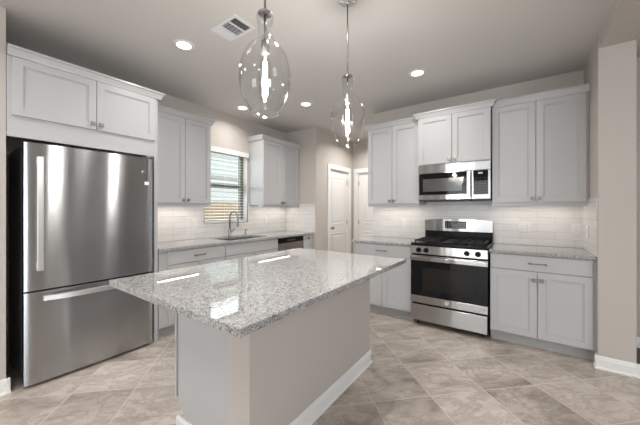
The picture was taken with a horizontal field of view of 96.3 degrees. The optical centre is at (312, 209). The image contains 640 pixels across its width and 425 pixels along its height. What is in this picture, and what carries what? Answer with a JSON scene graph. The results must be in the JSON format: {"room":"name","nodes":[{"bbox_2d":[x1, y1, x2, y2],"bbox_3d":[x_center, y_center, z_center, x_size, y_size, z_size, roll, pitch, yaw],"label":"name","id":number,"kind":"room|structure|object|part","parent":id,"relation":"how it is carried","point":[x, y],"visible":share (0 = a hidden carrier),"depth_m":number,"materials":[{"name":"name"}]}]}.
{"room":"kitchen","nodes":[
{"label":"kitchen","id":0,"kind":"room"},
{"bbox_2d":[0,7,5,379],"bbox_3d":[-3.836,-0.062,0.426,0.745,2.743,4.558,0,0,36],"label":"wall","id":1,"kind":"structure","parent":0,"point":[2,10],"depth_m":2.03,"materials":[{"name":"grey paint"}]},
{"bbox_2d":[0,376,10,396],"bbox_3d":[-3.614,1.256,0.353,0.349,0.105,4.462,0,0,36],"label":"baseboard","id":2,"kind":"structure","parent":1,"relation":"attached to","point":[5,389],"depth_m":2.03,"materials":[{"name":"white paint"}]},
{"bbox_2d":[6,42,285,361],"bbox_3d":[-1.748,-0.062,3.775,0.160,2.743,4.030,0,0,36],"label":"wall","id":3,"kind":"structure","parent":0,"point":[230,132],"depth_m":3.95,"materials":[{"name":"grey paint"}]},
{"bbox_2d":[134,104,215,206],"bbox_3d":[-1.647,-0.599,3.489,0.357,1.119,0.828,0,0,36],"label":"upper cabinet","id":4,"kind":"object","parent":3,"relation":"attached to","point":[184,138],"visible":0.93,"depth_m":3.38,"materials":[{"name":"grey paint"}]},
{"bbox_3d":[-1.630,-0.584,3.279,0.020,1.014,0.343,0,0,36],"label":"door","id":5,"kind":"part","parent":4,"relation":"part of","materials":[{"name":"grey paint"}]},
{"bbox_3d":[-1.565,-0.055,3.398,0.018,0.032,0.778,0,0,36],"label":"light rail","id":6,"kind":"part","parent":4,"relation":"part of","materials":[{"name":"grey paint"}]},
{"bbox_3d":[-1.647,-1.125,3.489,0.357,0.065,0.828,0,0,36],"label":"crown","id":7,"kind":"part","parent":4,"relation":"part of","materials":[{"name":"grey paint"}]},
{"bbox_3d":[-1.424,-0.584,3.561,0.020,1.014,0.343,0,0,36],"label":"door","id":8,"kind":"part","parent":4,"relation":"part of","materials":[{"name":"grey paint"}]},
{"bbox_2d":[191,219,195,227],"bbox_3d":[-1.595,0.189,3.843,0.009,0.116,0.072,0,0,36],"label":"wall outlet","id":9,"kind":"object","parent":3,"relation":"attached to","point":[193,221],"visible":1,"depth_m":3.83,"materials":[{"name":"white plastic"}]},
{"bbox_2d":[158,203,285,241],"bbox_3d":[-1.272,0.146,4.300,0.009,0.495,2.620,0,0,36],"label":"backsplash","id":10,"kind":"structure","parent":3,"relation":"attached to","point":[174,222],"depth_m":3.96,"materials":[{"name":"white tile"}]},
{"bbox_2d":[204,151,246,223],"bbox_3d":[-1.345,-0.354,4.335,0.150,1.096,0.772,0,0,36],"label":"window","id":11,"kind":"structure","parent":3,"relation":"in","point":[240,185],"depth_m":4.61,"materials":[{"name":"grey plastic"}]},
{"bbox_3d":[-1.321,0.188,4.317,0.090,0.012,0.770,0,0,36],"label":"sill","id":12,"kind":"part","parent":11,"relation":"part of","materials":[{"name":"white paint"}]},
{"bbox_3d":[-1.381,-0.359,4.362,0.044,0.063,0.660,0,0,36],"label":"meeting rail","id":13,"kind":"part","parent":11,"relation":"part of","materials":[{"name":"grey plastic"}]},
{"bbox_2d":[204,146,248,221],"bbox_3d":[-1.295,-0.361,4.298,0.095,1.079,0.794,0,0,36],"label":"window blind","id":14,"kind":"object","parent":11,"relation":"attached to","point":[213,148],"visible":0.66,"depth_m":4.32,"materials":[{"name":"white paint"}]},
{"bbox_3d":[-1.312,0.170,4.311,0.044,0.016,0.754,0,0,36],"label":"rail","id":15,"kind":"part","parent":14,"relation":"part of","materials":[{"name":"white plastic"}]},
{"bbox_3d":[-1.280,0.050,4.288,0.010,0.301,0.782,0,0,36],"label":"edge trim","id":16,"kind":"part","parent":3,"relation":"part of","materials":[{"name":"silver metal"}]},
{"bbox_2d":[247,134,300,206],"bbox_3d":[-0.625,-0.599,4.887,0.357,1.119,0.986,0,0,36],"label":"upper cabinet","id":17,"kind":"object","parent":3,"relation":"attached to","point":[273,162],"visible":1,"depth_m":4.63,"materials":[{"name":"grey paint"}]},
{"bbox_3d":[-0.644,-0.584,4.627,0.020,1.014,0.437,0,0,36],"label":"door","id":18,"kind":"part","parent":17,"relation":"part of","materials":[{"name":"grey paint"}]},
{"bbox_3d":[-0.625,-1.125,4.887,0.357,0.065,0.986,0,0,36],"label":"crown","id":19,"kind":"part","parent":17,"relation":"part of","materials":[{"name":"grey paint"}]},
{"bbox_3d":[-0.528,-0.055,4.817,0.018,0.032,0.886,0,0,36],"label":"light rail","id":20,"kind":"part","parent":17,"relation":"part of","materials":[{"name":"grey paint"}]},
{"bbox_3d":[-0.382,-0.584,4.984,0.020,1.014,0.437,0,0,36],"label":"door","id":21,"kind":"part","parent":17,"relation":"part of","materials":[{"name":"grey paint"}]},
{"bbox_2d":[0,0,639,140],"bbox_3d":[0.764,-1.484,0.308,8.370,0.100,9.800,0,0,36],"label":"ceiling","id":22,"kind":"structure","parent":0,"point":[463,47],"depth_m":2.55,"materials":[{"name":"grey paint"}]},
{"bbox_2d":[173,39,194,50],"bbox_3d":[-1.122,-1.429,2.496,0.176,0.008,0.176,0,0,36],"label":"recessed light","id":23,"kind":"object","parent":22,"relation":"in","point":[181,44],"visible":1,"depth_m":2.49,"materials":[{"name":"white plastic"}]},
{"bbox_2d":[210,14,254,41],"bbox_3d":[-0.634,-1.430,2.267,0.300,0.008,0.200,0,0,36],"label":"ceiling vent","id":24,"kind":"object","parent":22,"relation":"in","point":[233,27],"visible":1,"depth_m":2.26,"materials":[{"name":"white plastic"}]},
{"bbox_2d":[236,106,248,109],"bbox_3d":[-0.988,-1.429,4.036,0.176,0.008,0.176,0,0,36],"label":"recessed light","id":25,"kind":"object","parent":22,"relation":"in","point":[237,107],"visible":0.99,"depth_m":4.01,"materials":[{"name":"white plastic"}]},
{"bbox_2d":[239,0,290,117],"bbox_3d":[-0.221,-0.937,1.321,0.235,0.993,0.235,0,0,36],"label":"pendant light","id":26,"kind":"object","parent":22,"relation":"hanging from","point":[264,13],"visible":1,"depth_m":1.31,"materials":[{"name":"clear glass"}]},
{"bbox_2d":[260,39,269,56],"bbox_3d":[-0.221,-0.748,1.321,0.042,0.067,0.041,0,0,36],"label":"socket","id":27,"kind":"object","parent":26,"relation":"attached to","point":[264,51],"depth_m":1.31,"materials":[{"name":"silver metal"}]},
{"bbox_3d":[-0.221,-0.837,1.321,0.012,0.120,0.011,0,0,36],"label":"stem","id":28,"kind":"part","parent":26,"relation":"part of","materials":[{"name":"silver metal"}]},
{"bbox_2d":[300,102,311,106],"bbox_3d":[-0.093,-1.429,3.890,0.176,0.008,0.176,0,0,36],"label":"recessed light","id":29,"kind":"object","parent":22,"relation":"in","point":[305,104],"visible":1,"depth_m":3.89,"materials":[{"name":"white plastic"}]},
{"bbox_2d":[330,0,364,146],"bbox_3d":[0.235,-0.937,1.944,0.235,0.993,0.235,0,0,36],"label":"pendant light","id":30,"kind":"object","parent":22,"relation":"hanging from","point":[344,3],"visible":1,"depth_m":1.94,"materials":[{"name":"clear glass"}]},
{"bbox_2d":[344,94,350,104],"bbox_3d":[0.235,-0.748,1.944,0.042,0.067,0.041,0,0,36],"label":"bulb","id":31,"kind":"object","parent":30,"relation":"attached to","point":[347,97],"depth_m":1.93,"materials":[{"name":"white glass"}]},
{"bbox_3d":[0.235,-1.160,1.944,0.011,0.488,0.010,0,0,36],"label":"rod","id":32,"kind":"part","parent":30,"relation":"part of","materials":[{"name":"silver metal"}]},
{"bbox_3d":[0.235,-0.671,1.944,0.235,0.461,0.235,0,0,36],"label":"lamp shade","id":33,"kind":"part","parent":30,"relation":"part of","materials":[{"name":"clear glass"}]},
{"bbox_2d":[409,69,425,76],"bbox_3d":[1.095,-1.429,3.005,0.176,0.008,0.176,0,0,36],"label":"recessed light","id":34,"kind":"object","parent":22,"relation":"in","point":[417,72],"visible":1,"depth_m":2.99,"materials":[{"name":"white plastic"}]},
{"bbox_2d":[600,0,639,47],"bbox_3d":[0.263,-1.383,-0.685,0.207,0.103,7.405,0,0,36],"label":"beam","id":35,"kind":"structure","parent":22,"relation":"attached to","point":[622,24],"depth_m":2.07,"materials":[{"name":"grey paint"}]},
{"bbox_2d":[0,310,639,424],"bbox_3d":[0.764,1.353,0.308,8.370,0.112,9.800,0,0,36],"label":"floor","id":36,"kind":"structure","parent":0,"point":[423,372],"depth_m":2.10,"materials":[{"name":"tile"}]},
{"bbox_2d":[9,142,151,386],"bbox_3d":[-2.035,0.402,2.581,0.702,1.815,0.889,0,0,36],"label":"refrigerator","id":37,"kind":"object","parent":36,"relation":"on","point":[80,220],"visible":0.94,"depth_m":2.31,"materials":[{"name":"grey metal"}]},
{"bbox_3d":[-2.011,0.029,2.112,0.050,0.840,0.040,0,0,36],"label":"handle","id":38,"kind":"part","parent":37,"relation":"part of","materials":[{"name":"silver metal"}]},
{"bbox_3d":[-1.784,0.659,2.398,0.082,0.044,0.689,0,0,36],"label":"handle","id":39,"kind":"part","parent":37,"relation":"part of","materials":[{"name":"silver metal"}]},
{"bbox_3d":[-1.839,0.945,2.438,0.072,0.672,0.889,0,0,36],"label":"freezer drawer","id":40,"kind":"part","parent":37,"relation":"part of","materials":[{"name":"silver metal"}]},
{"bbox_3d":[-1.839,0.053,2.438,0.072,1.088,0.889,0,0,36],"label":"door","id":41,"kind":"part","parent":37,"relation":"part of","materials":[{"name":"silver metal"}]},
{"bbox_2d":[6,43,164,340],"bbox_3d":[-2.072,0.071,2.639,0.650,2.475,1.093,0,0,36],"label":"tall cabinet","id":42,"kind":"object","parent":36,"relation":"on","point":[49,99],"visible":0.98,"depth_m":2.37,"materials":[{"name":"grey paint"}]},
{"bbox_3d":[-2.003,-0.890,2.251,0.020,0.418,0.501,0,0,36],"label":"door","id":43,"kind":"part","parent":42,"relation":"part of","materials":[{"name":"grey paint"}]},
{"bbox_3d":[-2.072,-1.133,2.639,0.650,0.065,1.093,0,0,36],"label":"crown","id":44,"kind":"part","parent":42,"relation":"part of","materials":[{"name":"grey paint"}]},
{"bbox_3d":[-1.710,-0.890,2.651,0.020,0.418,0.484,0,0,36],"label":"door","id":45,"kind":"part","parent":42,"relation":"part of","materials":[{"name":"grey paint"}]},
{"bbox_3d":[-1.809,0.391,3.041,0.600,1.836,0.034,0,0,36],"label":"panel","id":46,"kind":"part","parent":42,"relation":"part of","materials":[{"name":"grey paint"}]},
{"bbox_2d":[158,245,224,336],"bbox_3d":[-1.544,0.868,3.367,0.657,0.883,0.788,0,0,36],"label":"base cabinet","id":47,"kind":"object","parent":36,"relation":"on","point":[169,260],"visible":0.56,"depth_m":3.04,"materials":[{"name":"grey paint"}]},
{"bbox_3d":[-1.388,0.887,3.092,0.020,0.613,0.343,0,0,36],"label":"door","id":48,"kind":"part","parent":47,"relation":"part of","materials":[{"name":"grey paint"}]},
{"bbox_3d":[-1.285,0.503,3.233,0.019,0.141,0.692,0,0,36],"label":"drawer","id":49,"kind":"part","parent":47,"relation":"part of","materials":[{"name":"grey paint"}]},
{"bbox_3d":[-1.182,0.887,3.374,0.020,0.613,0.343,0,0,36],"label":"door","id":50,"kind":"part","parent":47,"relation":"part of","materials":[{"name":"grey paint"}]},
{"bbox_2d":[158,231,313,251],"bbox_3d":[-1.013,0.410,4.101,0.644,0.030,2.616,0,0,36],"label":"countertop","id":51,"kind":"structure","parent":47,"relation":"on","point":[214,241],"depth_m":3.67,"materials":[{"name":"grey stone"}]},
{"bbox_2d":[228,211,238,236],"bbox_3d":[-1.141,0.206,4.199,0.228,0.377,0.110,0,0,36],"label":"faucet","id":52,"kind":"object","parent":51,"relation":"on","point":[235,212],"visible":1,"depth_m":4.21,"materials":[{"name":"silver metal"}]},
{"bbox_3d":[-1.152,0.151,4.175,0.204,0.267,0.025,0,0,36],"label":"spout","id":53,"kind":"part","parent":52,"relation":"part of","materials":[{"name":"silver metal"}]},
{"bbox_2d":[224,237,257,240],"bbox_3d":[-1.028,0.522,4.066,0.408,0.193,0.738,0,0,36],"label":"sink","id":54,"kind":"object","parent":51,"relation":"in","point":[244,237],"visible":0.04,"depth_m":4.30,"materials":[{"name":"silver metal"}]},
{"bbox_2d":[225,239,277,259],"bbox_3d":[-1.034,0.868,4.067,0.654,0.883,0.936,0,0,36],"label":"base cabinet","id":55,"kind":"object","parent":36,"relation":"on","point":[245,249],"visible":0.1,"depth_m":3.83,"materials":[{"name":"grey paint"}]},
{"bbox_3d":[-0.938,0.887,3.707,0.020,0.613,0.462,0,0,36],"label":"door","id":56,"kind":"part","parent":55,"relation":"part of","materials":[{"name":"grey paint"}]},
{"bbox_3d":[-0.662,0.887,4.085,0.020,0.613,0.462,0,0,36],"label":"door","id":57,"kind":"part","parent":55,"relation":"part of","materials":[{"name":"grey paint"}]},
{"bbox_2d":[109,248,405,424],"bbox_3d":[-0.195,0.852,1.956,1.115,0.914,1.685,0,0,36],"label":"kitchen island","id":58,"kind":"object","parent":36,"relation":"on","point":[274,338],"visible":1,"depth_m":1.62,"materials":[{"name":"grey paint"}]},
{"bbox_3d":[-0.789,0.870,1.869,0.020,0.578,0.219,0,0,36],"label":"door","id":59,"kind":"part","parent":58,"relation":"part of","materials":[{"name":"grey paint"}]},
{"bbox_3d":[-0.562,1.279,1.552,0.655,0.060,0.018,0,0,36],"label":"molding","id":60,"kind":"part","parent":58,"relation":"part of","materials":[{"name":"white paint"}]},
{"bbox_3d":[0.037,1.256,1.963,0.188,0.105,1.381,0,0,36],"label":"baseboard","id":61,"kind":"part","parent":58,"relation":"part of","materials":[{"name":"white paint"}]},
{"bbox_2d":[277,236,302,250],"bbox_3d":[-0.575,0.869,4.692,0.602,0.880,0.602,0,0,36],"label":"dishwasher","id":62,"kind":"object","parent":36,"relation":"on","point":[287,243],"visible":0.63,"depth_m":4.49,"materials":[{"name":"grey metal"}]},
{"bbox_3d":[-0.341,0.854,4.521,0.022,0.680,0.596,0,0,36],"label":"door","id":63,"kind":"part","parent":62,"relation":"part of","materials":[{"name":"silver metal"}]},
{"bbox_3d":[-0.342,0.471,4.522,0.020,0.076,0.596,0,0,36],"label":"control panel","id":64,"kind":"part","parent":62,"relation":"part of","materials":[{"name":"black glass"}]},
{"bbox_2d":[303,234,311,248],"bbox_3d":[-0.314,0.868,5.051,0.654,0.883,0.270,0,0,36],"label":"base cabinet","id":65,"kind":"object","parent":36,"relation":"on","point":[307,239],"visible":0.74,"depth_m":4.87,"materials":[{"name":"grey paint"}]},
{"bbox_2d":[355,242,413,319],"bbox_3d":[1.023,0.868,3.792,0.744,0.883,0.657,0,0,36],"label":"base cabinet","id":66,"kind":"object","parent":36,"relation":"on","point":[390,291],"visible":0.56,"depth_m":3.49,"materials":[{"name":"grey paint"}]},
{"bbox_3d":[0.714,0.887,3.662,0.354,0.613,0.020,0,0,36],"label":"door","id":67,"kind":"part","parent":66,"relation":"part of","materials":[{"name":"grey paint"}]},
{"bbox_2d":[352,236,414,245],"bbox_3d":[1.014,0.410,3.803,0.776,0.030,0.640,0,0,36],"label":"countertop","id":68,"kind":"structure","parent":66,"relation":"on","point":[372,239],"depth_m":3.67,"materials":[{"name":"grey stone"}]},
{"bbox_3d":[0.859,0.503,3.556,0.713,0.141,0.019,0,0,36],"label":"drawer","id":69,"kind":"part","parent":66,"relation":"part of","materials":[{"name":"grey paint"}]},
{"bbox_3d":[1.004,0.887,3.450,0.354,0.613,0.020,0,0,36],"label":"door","id":70,"kind":"part","parent":66,"relation":"part of","materials":[{"name":"grey paint"}]},
{"bbox_2d":[410,219,492,336],"bbox_3d":[1.612,0.711,3.315,0.756,1.196,0.710,0,0,36],"label":"gas range","id":71,"kind":"object","parent":36,"relation":"on","point":[450,265],"visible":1,"depth_m":3.09,"materials":[{"name":"silver metal"}]},
{"bbox_3d":[1.416,0.543,3.047,0.746,0.048,0.046,0,0,36],"label":"handle","id":72,"kind":"part","parent":71,"relation":"part of","materials":[{"name":"silver metal"}]},
{"bbox_3d":[1.442,0.780,3.082,0.754,0.533,0.043,0,0,36],"label":"oven door","id":73,"kind":"part","parent":71,"relation":"part of","materials":[{"name":"silver metal"}]},
{"bbox_3d":[1.433,0.770,3.070,0.752,0.392,0.011,0,0,36],"label":"door glass","id":74,"kind":"part","parent":71,"relation":"part of","materials":[{"name":"black glass"}]},
{"bbox_3d":[1.442,1.157,3.083,0.746,0.181,0.045,0,0,36],"label":"drawer","id":75,"kind":"part","parent":71,"relation":"part of","materials":[{"name":"silver metal"}]},
{"bbox_3d":[1.442,0.451,3.083,0.754,0.087,0.045,0,0,36],"label":"control panel","id":76,"kind":"part","parent":71,"relation":"part of","materials":[{"name":"silver metal"}]},
{"bbox_2d":[411,239,492,250],"bbox_3d":[1.605,0.391,3.305,0.756,0.032,0.604,0,0,36],"label":"cooktop","id":77,"kind":"object","parent":71,"relation":"in","point":[447,244],"depth_m":3.10,"materials":[{"name":"black metal"}]},
{"bbox_3d":[1.798,0.190,3.568,0.754,0.154,0.072,0,0,36],"label":"backguard panel","id":78,"kind":"part","parent":71,"relation":"part of","materials":[{"name":"silver metal"}]},
{"bbox_2d":[490,252,595,359],"bbox_3d":[2.261,0.868,2.887,0.767,0.883,0.657,0,0,36],"label":"base cabinet","id":79,"kind":"object","parent":36,"relation":"on","point":[542,302],"visible":1,"depth_m":2.62,"materials":[{"name":"grey paint"}]},
{"bbox_3d":[1.933,0.887,2.770,0.369,0.613,0.020,0,0,36],"label":"door","id":80,"kind":"part","parent":79,"relation":"part of","materials":[{"name":"grey paint"}]},
{"bbox_3d":[2.084,0.503,2.660,0.744,0.141,0.019,0,0,36],"label":"drawer","id":81,"kind":"part","parent":79,"relation":"part of","materials":[{"name":"grey paint"}]},
{"bbox_2d":[489,243,596,259],"bbox_3d":[2.259,0.410,2.892,0.777,0.030,0.640,0,0,36],"label":"countertop","id":82,"kind":"structure","parent":79,"relation":"on","point":[562,252],"depth_m":2.77,"materials":[{"name":"grey stone"}]},
{"bbox_3d":[2.235,0.887,2.549,0.369,0.613,0.020,0,0,36],"label":"door","id":83,"kind":"part","parent":79,"relation":"part of","materials":[{"name":"grey paint"}]},
{"bbox_2d":[310,127,352,252],"bbox_3d":[0.391,-0.062,5.531,0.140,2.743,1.330,0,0,36],"label":"wall","id":84,"kind":"structure","parent":0,"point":[324,148],"depth_m":5.14,"materials":[{"name":"grey paint"}]},
{"bbox_2d":[328,163,350,252],"bbox_3d":[0.490,0.232,5.616,0.180,2.155,0.865,0,0,36],"label":"door","id":85,"kind":"structure","parent":84,"relation":"in","point":[339,178],"depth_m":5.64,"materials":[{"name":"white paint"}]},
{"bbox_2d":[353,139,367,252],"bbox_3d":[1.745,-0.062,5.451,2.420,2.743,0.140,0,0,36],"label":"wall","id":86,"kind":"structure","parent":0,"point":[360,151],"depth_m":5.95,"materials":[{"name":"grey paint"}]},
{"bbox_2d":[354,168,372,253],"bbox_3d":[1.243,0.232,5.781,0.890,2.155,0.180,0,0,36],"label":"door","id":87,"kind":"structure","parent":86,"relation":"in","point":[365,213],"depth_m":5.92,"materials":[{"name":"white paint"}]},
{"bbox_2d":[286,57,639,336],"bbox_3d":[2.717,-0.062,3.054,8.220,2.743,0.162,0,0,36],"label":"wall","id":88,"kind":"structure","parent":0,"point":[550,225],"depth_m":3.41,"materials":[{"name":"grey paint"}]},
{"bbox_2d":[286,204,314,231],"bbox_3d":[-0.231,0.146,5.156,0.661,0.495,0.009,0,0,36],"label":"tile backsplash","id":89,"kind":"structure","parent":88,"relation":"attached to","point":[301,218],"depth_m":5.13,"materials":[{"name":"white tile"}]},
{"bbox_2d":[363,116,425,206],"bbox_3d":[1.110,-0.603,3.913,0.747,1.127,0.355,0,0,36],"label":"upper cabinet","id":90,"kind":"object","parent":88,"relation":"attached to","point":[392,145],"visible":0.97,"depth_m":3.77,"materials":[{"name":"grey paint"}]},
{"bbox_3d":[0.908,-0.588,3.891,0.343,1.022,0.020,0,0,36],"label":"door","id":91,"kind":"part","parent":90,"relation":"part of","materials":[{"name":"grey paint"}]},
{"bbox_3d":[1.110,-1.133,3.913,0.747,0.065,0.355,0,0,36],"label":"crown","id":92,"kind":"part","parent":90,"relation":"part of","materials":[{"name":"grey paint"}]},
{"bbox_3d":[1.060,-0.055,3.803,0.697,0.032,0.018,0,0,36],"label":"light rail","id":93,"kind":"part","parent":90,"relation":"part of","materials":[{"name":"grey paint"}]},
{"bbox_3d":[1.190,-0.588,3.685,0.343,1.022,0.020,0,0,36],"label":"door","id":94,"kind":"part","parent":90,"relation":"part of","materials":[{"name":"grey paint"}]},
{"bbox_2d":[402,219,406,226],"bbox_3d":[1.278,0.189,4.001,0.072,0.116,0.009,0,0,36],"label":"wall outlet","id":95,"kind":"object","parent":88,"relation":"attached to","point":[404,221],"visible":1,"depth_m":4.00,"materials":[{"name":"white plastic"}]},
{"bbox_2d":[413,98,496,165],"bbox_3d":[1.703,-0.854,3.439,0.862,0.634,0.425,0,0,36],"label":"upper cabinet","id":96,"kind":"object","parent":88,"relation":"attached to","point":[461,133],"visible":0.92,"depth_m":3.26,"materials":[{"name":"grey paint"}]},
{"bbox_3d":[1.448,-0.824,3.413,0.375,0.561,0.020,0,0,36],"label":"door","id":97,"kind":"part","parent":96,"relation":"part of","materials":[{"name":"grey paint"}]},
{"bbox_2d":[418,160,491,201],"bbox_3d":[1.701,-0.316,3.437,0.754,0.436,0.416,0,0,36],"label":"microwave","id":98,"kind":"object","parent":96,"relation":"attached to","point":[463,181],"visible":1,"depth_m":3.28,"materials":[{"name":"grey metal"}]},
{"bbox_3d":[1.514,-0.304,3.364,0.518,0.256,0.004,0,0,36],"label":"door glass","id":99,"kind":"part","parent":98,"relation":"part of","materials":[{"name":"black glass"}]},
{"bbox_3d":[1.539,-0.277,3.365,0.577,0.318,0.030,0,0,36],"label":"door","id":100,"kind":"part","parent":98,"relation":"part of","materials":[{"name":"silver metal"}]},
{"bbox_3d":[1.611,-0.486,3.313,0.754,0.096,0.030,0,0,36],"label":"vent panel","id":101,"kind":"part","parent":98,"relation":"part of","materials":[{"name":"silver metal"}]},
{"bbox_3d":[1.733,-0.288,3.181,0.026,0.285,0.041,0,0,36],"label":"handle","id":102,"kind":"part","parent":98,"relation":"part of","materials":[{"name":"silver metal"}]},
{"bbox_3d":[1.844,-0.277,3.142,0.175,0.318,0.030,0,0,36],"label":"control panel","id":103,"kind":"part","parent":98,"relation":"part of","materials":[{"name":"silver metal"}]},
{"bbox_3d":[1.703,-1.139,3.439,0.862,0.065,0.425,0,0,36],"label":"crown","id":104,"kind":"part","parent":96,"relation":"part of","materials":[{"name":"grey paint"}]},
{"bbox_3d":[1.755,-0.824,3.188,0.375,0.561,0.020,0,0,36],"label":"door","id":105,"kind":"part","parent":96,"relation":"part of","materials":[{"name":"grey paint"}]},
{"bbox_2d":[373,201,582,247],"bbox_3d":[1.835,0.199,3.605,2.305,0.620,0.009,0,0,36],"label":"tile backsplash","id":106,"kind":"structure","parent":88,"relation":"attached to","point":[550,225],"depth_m":3.34,"materials":[{"name":"white tile"}]},
{"bbox_2d":[518,222,530,231],"bbox_3d":[2.366,0.194,3.205,0.118,0.116,0.009,0,0,36],"label":"wall outlet","id":107,"kind":"object","parent":88,"relation":"attached to","point":[522,226],"visible":1,"depth_m":3.20,"materials":[{"name":"white plastic"}]},
{"bbox_2d":[492,83,589,205],"bbox_3d":[2.346,-0.603,3.009,0.772,1.127,0.355,0,0,36],"label":"upper cabinet","id":108,"kind":"object","parent":88,"relation":"attached to","point":[540,141],"visible":0.96,"depth_m":2.87,"materials":[{"name":"grey paint"}]},
{"bbox_3d":[2.106,-0.588,3.015,0.372,1.022,0.020,0,0,36],"label":"door","id":109,"kind":"part","parent":108,"relation":"part of","materials":[{"name":"grey paint"}]},
{"bbox_3d":[2.276,-0.055,2.914,0.772,0.032,0.018,0,0,36],"label":"light rail","id":110,"kind":"part","parent":108,"relation":"part of","materials":[{"name":"grey paint"}]},
{"bbox_3d":[2.346,-1.133,3.009,0.772,0.065,0.355,0,0,36],"label":"crown","id":111,"kind":"part","parent":108,"relation":"part of","materials":[{"name":"grey paint"}]},
{"bbox_3d":[2.411,-0.588,2.792,0.372,1.022,0.020,0,0,36],"label":"door","id":112,"kind":"part","parent":108,"relation":"part of","materials":[{"name":"grey paint"}]},
{"bbox_2d":[571,224,580,234],"bbox_3d":[2.711,0.204,2.953,0.072,0.116,0.009,0,0,36],"label":"wall outlet","id":113,"kind":"object","parent":88,"relation":"attached to","point":[575,228],"visible":1,"depth_m":2.95,"materials":[{"name":"white plastic"}]},
{"bbox_2d":[637,337,639,347],"bbox_3d":[4.468,1.256,1.670,3.760,0.105,0.024,0,0,36],"label":"baseboard","id":114,"kind":"structure","parent":88,"relation":"attached to","point":[638,338],"depth_m":2.69,"materials":[{"name":"white paint"}]},
{"bbox_2d":[583,36,636,363],"bbox_3d":[2.646,-0.062,2.588,0.224,2.743,0.692,0,0,36],"label":"wall","id":115,"kind":"structure","parent":0,"point":[610,214],"depth_m":2.32,"materials":[{"name":"grey paint"}]},
{"bbox_2d":[586,226,588,237],"bbox_3d":[2.581,0.209,2.696,0.009,0.116,0.072,0,0,36],"label":"wall outlet","id":116,"kind":"object","parent":115,"relation":"attached to","point":[587,227],"visible":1,"depth_m":2.68,"materials":[{"name":"white plastic"}]},
{"bbox_2d":[583,198,597,256],"bbox_3d":[2.563,0.146,2.656,0.009,0.495,0.664,0,0,36],"label":"tile backsplash","id":117,"kind":"structure","parent":115,"relation":"attached to","point":[590,212],"depth_m":2.55,"materials":[{"name":"white tile"}]},
{"bbox_2d":[593,353,639,378],"bbox_3d":[2.643,1.256,2.576,0.263,0.105,0.716,0,0,36],"label":"baseboard","id":118,"kind":"structure","parent":115,"relation":"attached to","point":[630,369],"depth_m":2.29,"materials":[{"name":"white paint"}]},
{"label":"outside","id":119,"kind":"structure","parent":0,"visible":0},
{"bbox_3d":[-5.597,1.659,9.049,12.280,0.100,24.000,0,0,36],"label":"ground","id":120,"kind":"structure","parent":119,"visible":0},
{"bbox_2d":[204,202,237,219],"bbox_3d":[-1.720,0.696,7.846,0.060,1.786,12.634,0,0,36],"label":"wooden fence","id":121,"kind":"object","parent":120,"relation":"on","point":[208,214],"visible":0.02,"depth_m":7.04,"materials":[{"name":"brown wood"}]},
{"bbox_2d":[211,152,237,201],"bbox_3d":[-5.848,-1.191,12.331,5.000,5.600,15.800,0,0,36],"label":"house","id":122,"kind":"structure","parent":120,"relation":"on","point":[218,196],"depth_m":11.87,"materials":[{"name":"grey"}]}
]}

